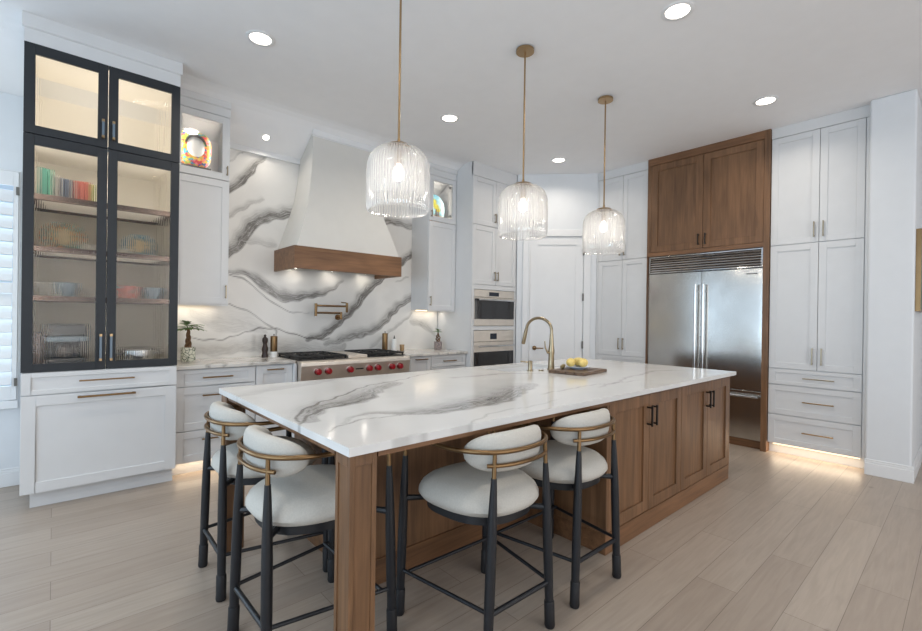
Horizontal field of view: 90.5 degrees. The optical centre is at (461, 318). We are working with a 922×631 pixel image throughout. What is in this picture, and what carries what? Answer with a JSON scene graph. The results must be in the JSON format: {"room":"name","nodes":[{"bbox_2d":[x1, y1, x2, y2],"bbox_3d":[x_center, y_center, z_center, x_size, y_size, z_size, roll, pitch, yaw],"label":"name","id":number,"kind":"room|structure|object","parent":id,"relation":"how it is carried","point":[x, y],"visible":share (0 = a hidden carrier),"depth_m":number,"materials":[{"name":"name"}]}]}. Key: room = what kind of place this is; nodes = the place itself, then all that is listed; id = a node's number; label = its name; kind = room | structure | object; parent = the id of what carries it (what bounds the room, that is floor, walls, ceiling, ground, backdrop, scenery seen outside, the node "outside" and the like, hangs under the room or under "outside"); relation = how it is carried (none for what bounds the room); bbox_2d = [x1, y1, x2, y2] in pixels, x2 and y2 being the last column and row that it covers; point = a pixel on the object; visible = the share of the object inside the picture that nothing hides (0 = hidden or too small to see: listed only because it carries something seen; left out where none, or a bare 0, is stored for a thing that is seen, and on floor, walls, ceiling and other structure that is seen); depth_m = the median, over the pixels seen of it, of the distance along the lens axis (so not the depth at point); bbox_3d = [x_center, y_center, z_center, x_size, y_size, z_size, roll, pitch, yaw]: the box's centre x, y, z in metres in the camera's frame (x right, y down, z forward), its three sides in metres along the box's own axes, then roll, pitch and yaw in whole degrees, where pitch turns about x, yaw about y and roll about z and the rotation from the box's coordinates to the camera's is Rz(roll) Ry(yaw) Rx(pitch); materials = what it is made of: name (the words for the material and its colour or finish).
{"room":"kitchen","nodes":[
{"label":"kitchen","id":0,"kind":"room"},
{"bbox_2d":[0,92,516,468],"bbox_3d":[-2.349,-0.202,4.580,9.800,3.000,0.136,1,0,-42],"label":"wall","id":1,"kind":"structure","parent":0,"point":[11,106],"depth_m":3.51,"materials":[{"name":"white paint"}]},
{"bbox_2d":[0,466,19,487],"bbox_3d":[-4.693,1.201,2.406,3.430,0.140,0.019,1,0,-42],"label":"baseboard","id":2,"kind":"structure","parent":1,"relation":"attached to","point":[8,476],"depth_m":3.50,"materials":[{"name":"white paint"}]},
{"bbox_2d":[0,168,20,408],"bbox_3d":[-4.586,-0.237,2.529,3.070,1.818,0.140,1,0,-42],"label":"window","id":3,"kind":"structure","parent":1,"relation":"in","point":[7,404],"depth_m":3.51,"materials":[{"name":"white paint"}]},
{"bbox_2d":[0,170,19,400],"bbox_3d":[-3.658,-0.252,3.297,0.656,1.743,0.062,1,0,-42],"label":"window shutter","id":4,"kind":"object","parent":3,"relation":"attached to","point":[8,270],"visible":1,"depth_m":3.48,"materials":[{"name":"white paint"}]},
{"bbox_2d":[178,88,230,305],"bbox_3d":[-2.402,-1.045,4.147,0.452,1.852,0.397,1,0,-42],"label":"upper cabinet","id":5,"kind":"object","parent":1,"relation":"attached to","point":[203,251],"visible":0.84,"depth_m":4.06,"materials":[{"name":"white paint"}]},
{"bbox_2d":[180,163,210,177],"bbox_3d":[-2.403,-1.307,4.093,0.250,0.098,0.125,1,0,-42],"label":"display stand","id":6,"kind":"object","parent":5,"relation":"in","point":[181,163],"visible":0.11,"depth_m":4.05,"materials":[{"name":"white"}]},
{"bbox_2d":[181,130,210,167],"bbox_3d":[-2.389,-1.513,4.080,0.270,0.310,0.098,1,0,-42],"label":"ornament","id":7,"kind":"object","parent":6,"relation":"on","point":[195,146],"visible":0.93,"depth_m":4.06,"materials":[{"name":"ceramic"}]},
{"bbox_2d":[178,303,227,305],"bbox_3d":[-2.313,-0.125,4.036,0.452,0.015,0.020,1,0,-42],"label":"light","id":8,"kind":"object","parent":5,"relation":"attached to","point":[207,304],"depth_m":4.07,"materials":[{"name":"white paint"}]},
{"bbox_2d":[177,149,436,359],"bbox_3d":[-1.522,-0.636,5.214,3.190,2.061,0.009,1,0,-42],"label":"backsplash","id":9,"kind":"structure","parent":1,"relation":"attached to","point":[262,301],"depth_m":4.87,"materials":[{"name":"stone"}]},
{"bbox_2d":[314,302,347,319],"bbox_3d":[-1.491,-0.088,5.138,0.394,0.207,0.155,1,0,-42],"label":"pot filler","id":10,"kind":"object","parent":9,"relation":"attached to","point":[337,317],"visible":1,"depth_m":5.11,"materials":[{"name":"gold metal"}]},
{"bbox_2d":[230,142,411,191],"bbox_3d":[-1.494,-1.697,5.204,2.280,0.060,0.038,1,0,-42],"label":"trim","id":11,"kind":"structure","parent":1,"relation":"attached to","point":[234,146],"depth_m":4.77,"materials":[{"name":"white paint"}]},
{"bbox_2d":[274,129,401,278],"bbox_3d":[-1.325,-1.218,5.006,1.238,1.465,0.548,1,0,-42],"label":"range hood","id":12,"kind":"object","parent":1,"relation":"attached to","point":[330,227],"visible":0.98,"depth_m":4.82,"materials":[{"name":"paint"}]},
{"bbox_2d":[411,163,457,311],"bbox_3d":[-0.356,-1.021,5.976,0.447,1.852,0.397,1,0,-42],"label":"upper cabinet","id":13,"kind":"object","parent":1,"relation":"attached to","point":[433,243],"visible":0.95,"depth_m":5.86,"materials":[{"name":"white paint"}]},
{"bbox_2d":[430,195,444,221],"bbox_3d":[-0.358,-1.423,5.919,0.356,0.372,0.035,1,0,-42],"label":"plate","id":14,"kind":"object","parent":13,"relation":"in","point":[438,207],"visible":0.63,"depth_m":5.94,"materials":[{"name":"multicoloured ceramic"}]},
{"bbox_2d":[427,310,454,311],"bbox_3d":[-0.268,-0.101,5.865,0.447,0.015,0.020,1,0,-42],"label":"light","id":15,"kind":"object","parent":13,"relation":"attached to","point":[427,310],"depth_m":5.90,"materials":[{"name":"white paint"}]},
{"bbox_2d":[0,0,921,208],"bbox_3d":[1.423,-1.834,2.183,12.400,0.620,8.800,1,0,-42],"label":"ceiling","id":16,"kind":"structure","parent":0,"point":[695,80],"depth_m":3.56,"materials":[{"name":"white paint"}]},
{"bbox_2d":[246,30,274,46],"bbox_3d":[-1.446,-2.009,3.280,0.196,0.006,0.196,1,0,-42],"label":"recessed light","id":17,"kind":"object","parent":16,"relation":"in","point":[257,37],"visible":1,"depth_m":3.27,"materials":[{"name":"beige"}]},
{"bbox_2d":[262,134,269,140],"bbox_3d":[-1.965,-1.817,4.581,0.082,0.048,0.069,1,0,-38],"label":"ceiling light","id":18,"kind":"object","parent":16,"relation":"attached to","point":[265,137],"visible":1,"depth_m":4.58,"materials":[{"name":"beige plastic"}]},
{"bbox_2d":[366,0,429,218],"bbox_3d":[-0.361,-1.305,2.639,0.364,1.381,0.364,1,0,-42],"label":"pendant lamp","id":19,"kind":"object","parent":16,"relation":"hanging from","point":[398,150],"visible":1,"depth_m":2.67,"materials":[{"name":"clear glass"}]},
{"bbox_2d":[394,147,402,164],"bbox_3d":[-0.366,-0.937,2.639,0.048,0.090,0.048,1,0,-42],"label":"socket","id":20,"kind":"object","parent":19,"relation":"attached to","point":[398,151],"depth_m":2.62,"materials":[{"name":"beige metal"}]},
{"bbox_2d":[440,114,459,122],"bbox_3d":[-0.121,-1.994,4.548,0.196,0.006,0.196,1,0,-42],"label":"recessed light","id":21,"kind":"object","parent":16,"relation":"in","point":[449,118],"visible":1,"depth_m":4.55,"materials":[{"name":"beige"}]},
{"bbox_2d":[498,44,547,239],"bbox_3d":[0.456,-1.295,3.366,0.364,1.381,0.364,1,0,-42],"label":"pendant lamp","id":22,"kind":"object","parent":16,"relation":"hanging from","point":[522,188],"visible":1,"depth_m":3.39,"materials":[{"name":"clear glass"}]},
{"bbox_2d":[520,186,525,199],"bbox_3d":[0.451,-0.927,3.367,0.048,0.090,0.048,1,0,-42],"label":"socket","id":23,"kind":"object","parent":22,"relation":"attached to","point":[522,188],"depth_m":3.35,"materials":[{"name":"beige metal"}]},
{"bbox_2d":[551,157,566,162],"bbox_3d":[1.209,-1.978,5.703,0.196,0.006,0.196,1,0,-42],"label":"recessed light","id":24,"kind":"object","parent":16,"relation":"in","point":[557,159],"visible":1,"depth_m":5.70,"materials":[{"name":"beige plastic"}]},
{"bbox_2d":[582,95,624,254],"bbox_3d":[1.277,-1.286,4.095,0.364,1.381,0.364,1,0,-42],"label":"pendant lamp","id":25,"kind":"object","parent":16,"relation":"hanging from","point":[603,212],"visible":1,"depth_m":4.10,"materials":[{"name":"clear glass"}]},
{"bbox_2d":[601,211,606,221],"bbox_3d":[1.272,-0.917,4.096,0.048,0.090,0.048,1,0,-42],"label":"socket","id":26,"kind":"object","parent":25,"relation":"attached to","point":[603,213],"depth_m":4.08,"materials":[{"name":"beige metal"}]},
{"bbox_2d":[661,0,694,20],"bbox_3d":[1.382,-1.969,2.926,0.196,0.006,0.196,1,0,-42],"label":"recessed light","id":27,"kind":"object","parent":16,"relation":"in","point":[678,10],"visible":1,"depth_m":2.92,"materials":[{"name":"white paint"}]},
{"bbox_2d":[753,95,778,105],"bbox_3d":[2.727,-1.953,4.100,0.196,0.006,0.196,1,0,-42],"label":"recessed light","id":28,"kind":"object","parent":16,"relation":"in","point":[767,100],"visible":1,"depth_m":4.09,"materials":[{"name":"beige plastic"}]},
{"bbox_2d":[0,444,921,630],"bbox_3d":[1.378,1.406,2.191,12.400,0.100,8.800,1,0,-42],"label":"floor","id":29,"kind":"structure","parent":0,"point":[786,542],"depth_m":2.44,"materials":[{"name":"brown wood"}]},
{"bbox_2d":[19,10,182,507],"bbox_3d":[-2.804,-0.369,3.570,0.920,3.326,0.722,1,0,-42],"label":"display cabinet","id":30,"kind":"object","parent":29,"relation":"on","point":[101,115],"visible":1,"depth_m":3.29,"materials":[{"name":"white paint"}]},
{"bbox_2d":[172,363,296,475],"bbox_3d":[-2.147,0.860,4.238,0.982,0.884,0.638,1,0,-42],"label":"base cabinet","id":31,"kind":"object","parent":29,"relation":"on","point":[196,389],"visible":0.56,"depth_m":3.85,"materials":[{"name":"white paint"}]},
{"bbox_2d":[176,356,295,369],"bbox_3d":[-2.151,0.402,4.242,0.978,0.029,0.623,1,0,-42],"label":"countertop","id":32,"kind":"structure","parent":31,"relation":"on","point":[254,360],"depth_m":4.12,"materials":[{"name":"stone"}]},
{"bbox_2d":[177,320,205,361],"bbox_3d":[-2.461,0.198,4.120,0.286,0.370,0.236,1,0,30],"label":"potted plant","id":33,"kind":"object","parent":32,"relation":"on","point":[188,353],"visible":0.97,"depth_m":4.08,"materials":[{"name":"green plant"}]},
{"bbox_2d":[261,334,267,357],"bbox_3d":[-1.978,0.273,4.587,0.064,0.232,0.064,1,0,-42],"label":"pepper mill","id":34,"kind":"object","parent":32,"relation":"on","point":[264,339],"visible":1,"depth_m":4.57,"materials":[{"name":"brown wood"}]},
{"bbox_2d":[270,334,277,356],"bbox_3d":[-1.913,0.272,4.645,0.068,0.235,0.068,1,0,-42],"label":"canister","id":35,"kind":"object","parent":32,"relation":"on","point":[273,339],"visible":0.99,"depth_m":4.62,"materials":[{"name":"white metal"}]},
{"bbox_2d":[277,349,409,381],"bbox_3d":[-1.255,0.494,4.920,1.239,0.258,0.742,1,0,-42],"label":"rangetop","id":36,"kind":"object","parent":32,"relation":"on","point":[311,365],"visible":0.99,"depth_m":4.68,"materials":[{"name":"metal"}]},
{"bbox_2d":[278,354,400,360],"bbox_3d":[-1.286,0.403,4.956,1.199,0.006,0.555,1,0,-42],"label":"grate","id":37,"kind":"object","parent":36,"relation":"on","point":[349,356],"depth_m":4.68,"materials":[{"name":"black metal"}]},
{"bbox_2d":[198,401,327,601],"bbox_3d":[-1.067,0.877,2.442,0.546,0.889,0.581,1,0,-41],"label":"counter stool","id":38,"kind":"object","parent":29,"relation":"on","point":[227,423],"visible":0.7,"depth_m":2.22,"materials":[{"name":"gold metal"}]},
{"bbox_2d":[227,425,396,630],"bbox_3d":[-0.652,0.884,1.944,0.546,0.889,0.581,1,0,-43],"label":"counter stool","id":39,"kind":"object","parent":29,"relation":"on","point":[294,497],"visible":0.88,"depth_m":1.77,"materials":[{"name":"white fabric"}]},
{"bbox_2d":[409,354,465,371],"bbox_3d":[-0.496,0.879,5.723,0.960,0.884,0.624,1,0,-42],"label":"base cabinet","id":40,"kind":"object","parent":29,"relation":"on","point":[434,362],"visible":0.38,"depth_m":5.53,"materials":[{"name":"white paint"}]},
{"bbox_2d":[397,348,467,356],"bbox_3d":[-0.490,0.422,5.727,0.958,0.029,0.623,1,0,-42],"label":"countertop","id":41,"kind":"structure","parent":40,"relation":"on","point":[412,352],"depth_m":5.62,"materials":[{"name":"stone"}]},
{"bbox_2d":[382,333,387,349],"bbox_3d":[-0.944,0.278,5.599,0.068,0.245,0.068,1,0,-42],"label":"canister","id":42,"kind":"object","parent":41,"relation":"on","point":[384,335],"visible":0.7,"depth_m":5.57,"materials":[{"name":"brown metal"}]},
{"bbox_2d":[391,336,396,350],"bbox_3d":[-0.844,0.306,5.689,0.070,0.192,0.070,1,0,-42],"label":"soap bottle","id":43,"kind":"object","parent":41,"relation":"on","point":[394,341],"visible":0.9,"depth_m":5.66,"materials":[{"name":"white plastic"}]},
{"bbox_2d":[433,329,441,349],"bbox_3d":[-0.309,0.271,6.055,0.131,0.276,0.156,1,0,-42],"label":"potted plant","id":44,"kind":"object","parent":41,"relation":"on","point":[437,344],"visible":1,"depth_m":6.03,"materials":[{"name":"green plant"}]},
{"bbox_2d":[221,376,729,630],"bbox_3d":[0.461,0.899,3.257,3.592,0.885,1.553,1,0,-42],"label":"kitchen island","id":45,"kind":"object","parent":29,"relation":"on","point":[672,444],"visible":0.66,"depth_m":2.65,"materials":[{"name":"brown wood"}]},
{"bbox_2d":[219,358,735,456],"bbox_3d":[0.468,0.442,3.267,3.629,0.030,1.560,1,0,-42],"label":"island countertop","id":46,"kind":"structure","parent":45,"relation":"on","point":[359,415],"depth_m":2.43,"materials":[{"name":"stone"}]},
{"bbox_2d":[494,366,542,371],"bbox_3d":[0.511,0.568,4.013,0.744,0.224,0.394,1,0,-42],"label":"sink","id":47,"kind":"object","parent":46,"relation":"in","point":[526,367],"visible":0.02,"depth_m":4.26,"materials":[{"name":"white paint"}]},
{"bbox_2d":[520,360,533,370],"bbox_3d":[0.537,0.385,3.745,0.054,0.084,0.113,1,0,-42],"label":"soap dispenser","id":48,"kind":"object","parent":46,"relation":"on","point":[530,363],"visible":1,"depth_m":3.71,"materials":[{"name":"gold metal"}]},
{"bbox_2d":[522,317,554,369],"bbox_3d":[0.639,0.205,3.918,0.099,0.445,0.356,1,0,-42],"label":"kitchen faucet","id":49,"kind":"object","parent":46,"relation":"on","point":[550,351],"visible":0.96,"depth_m":3.81,"materials":[{"name":"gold metal"}]},
{"bbox_2d":[549,367,606,375],"bbox_3d":[0.934,0.419,3.669,0.298,0.024,0.420,1,0,41],"label":"cutting board","id":50,"kind":"object","parent":46,"relation":"on","point":[566,370],"visible":0.81,"depth_m":3.57,"materials":[{"name":"brown wood"}]},
{"bbox_2d":[566,365,589,368],"bbox_3d":[0.942,0.396,3.705,0.194,0.020,0.194,1,0,-42],"label":"plate","id":51,"kind":"object","parent":50,"relation":"on","point":[574,366],"visible":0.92,"depth_m":3.66,"materials":[{"name":"white ceramic"}]},
{"bbox_2d":[566,358,574,366],"bbox_3d":[0.881,0.354,3.698,0.070,0.070,0.106,1,0,31],"label":"lemon","id":52,"kind":"object","parent":51,"relation":"on","point":[570,362],"visible":1,"depth_m":3.66,"materials":[{"name":"yellow food"}]},
{"bbox_2d":[574,357,581,365],"bbox_3d":[0.965,0.355,3.773,0.106,0.070,0.070,1,0,12],"label":"lemon","id":53,"kind":"object","parent":51,"relation":"on","point":[577,359],"visible":0.4,"depth_m":3.75,"materials":[{"name":"yellow food"}]},
{"bbox_2d":[578,358,587,366],"bbox_3d":[0.978,0.356,3.683,0.070,0.070,0.106,1,0,37],"label":"lemon","id":54,"kind":"object","parent":51,"relation":"on","point":[582,362],"visible":1,"depth_m":3.65,"materials":[{"name":"yellow food"}]},
{"bbox_2d":[396,425,554,630],"bbox_3d":[0.088,0.894,2.047,0.581,0.889,0.546,1,0,-41],"label":"counter stool","id":55,"kind":"object","parent":29,"relation":"on","point":[487,490],"visible":0.92,"depth_m":1.90,"materials":[{"name":"grey fabric"}]},
{"bbox_2d":[438,161,517,366],"bbox_3d":[0.220,-0.333,6.292,0.835,3.326,0.708,1,0,-42],"label":"tall cabinet","id":56,"kind":"object","parent":29,"relation":"on","point":[484,260],"visible":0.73,"depth_m":5.96,"materials":[{"name":"white paint"}]},
{"bbox_2d":[473,330,513,366],"bbox_3d":[0.274,0.447,6.228,0.752,0.586,0.588,1,0,-42],"label":"wall oven","id":57,"kind":"object","parent":56,"relation":"in","point":[490,347],"visible":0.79,"depth_m":6.03,"materials":[{"name":"silver metal"}]},
{"bbox_2d":[474,289,514,325],"bbox_3d":[0.282,-0.141,6.227,0.752,0.465,0.588,1,0,-42],"label":"oven","id":58,"kind":"object","parent":56,"relation":"in","point":[491,308],"visible":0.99,"depth_m":6.03,"materials":[{"name":"silver metal"}]},
{"bbox_2d":[492,408,620,608],"bbox_3d":[0.512,0.899,2.434,0.581,0.889,0.546,1,0,-42],"label":"counter stool","id":59,"kind":"object","parent":29,"relation":"on","point":[572,466],"visible":0.76,"depth_m":2.24,"materials":[{"name":"white fabric"}]},
{"bbox_2d":[595,161,647,362],"bbox_3d":[2.283,-0.304,6.145,0.650,3.326,0.710,1,0,-42],"label":"pantry cabinet","id":60,"kind":"object","parent":29,"relation":"on","point":[621,277],"visible":0.51,"depth_m":5.92,"materials":[{"name":"white paint"}]},
{"bbox_2d":[647,247,762,448],"bbox_3d":[2.913,0.310,5.394,0.662,2.118,1.230,1,0,-42],"label":"refrigerator","id":61,"kind":"object","parent":29,"relation":"on","point":[705,309],"visible":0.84,"depth_m":5.09,"materials":[{"name":"silver metal"}]},
{"bbox_2d":[645,129,771,451],"bbox_3d":[2.947,-0.293,5.386,0.671,3.326,1.302,1,0,-42],"label":"tall cabinet","id":62,"kind":"object","parent":29,"relation":"on","point":[714,197],"visible":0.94,"depth_m":5.07,"materials":[{"name":"brown wood"}]},
{"bbox_2d":[768,105,869,468],"bbox_3d":[3.648,-0.281,4.618,0.650,3.326,0.770,1,0,-42],"label":"pantry cabinet","id":63,"kind":"object","parent":29,"relation":"on","point":[820,189],"visible":0.98,"depth_m":4.40,"materials":[{"name":"white paint"}]},
{"bbox_2d":[515,173,597,362],"bbox_3d":[1.294,-0.319,6.314,1.077,3.327,0.100,1,0,5],"label":"wall","id":64,"kind":"structure","parent":0,"point":[571,197],"depth_m":6.25,"materials":[{"name":"white paint"}]},
{"bbox_2d":[521,230,590,362],"bbox_3d":[1.284,0.065,6.253,0.915,2.563,0.023,1,0,5],"label":"trim","id":65,"kind":"structure","parent":64,"relation":"attached to","point":[526,233],"depth_m":6.25,"materials":[{"name":"white paint"}]},
{"bbox_2d":[529,236,584,361],"bbox_3d":[1.290,0.105,6.255,0.730,2.466,0.101,1,0,5],"label":"door","id":66,"kind":"structure","parent":64,"relation":"in","point":[556,262],"depth_m":6.28,"materials":[{"name":"white paint"}]},
{"bbox_2d":[595,268,596,352],"bbox_3d":[2.752,-0.123,6.173,0.070,2.977,4.280,1,0,-42],"label":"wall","id":67,"kind":"structure","parent":0,"point":[596,268],"depth_m":6.93,"materials":[{"name":"white paint"}]},
{"bbox_2d":[865,89,921,465],"bbox_3d":[4.903,-0.265,5.022,3.200,3.327,0.300,1,0,-42],"label":"wall","id":68,"kind":"structure","parent":0,"point":[893,415],"depth_m":3.96,"materials":[{"name":"white paint"}]},
{"bbox_2d":[864,444,921,483],"bbox_3d":[4.881,1.328,5.014,3.216,0.140,0.319,1,0,-42],"label":"baseboard","id":69,"kind":"structure","parent":68,"relation":"attached to","point":[893,471],"depth_m":3.95,"materials":[{"name":"white paint"}]},
{"bbox_2d":[915,228,921,311],"bbox_3d":[4.107,-0.411,4.084,0.640,0.700,0.034,1,0,-42],"label":"picture frame","id":70,"kind":"object","parent":68,"relation":"attached to","point":[918,277],"visible":1,"depth_m":3.87,"materials":[{"name":"gold metal"}]},
{"bbox_2d":[921,265,921,308],"bbox_3d":[4.102,-0.411,4.090,0.600,0.660,0.017,1,0,-42],"label":"print","id":71,"kind":"object","parent":70,"relation":"attached to","point":[921,265],"depth_m":4.12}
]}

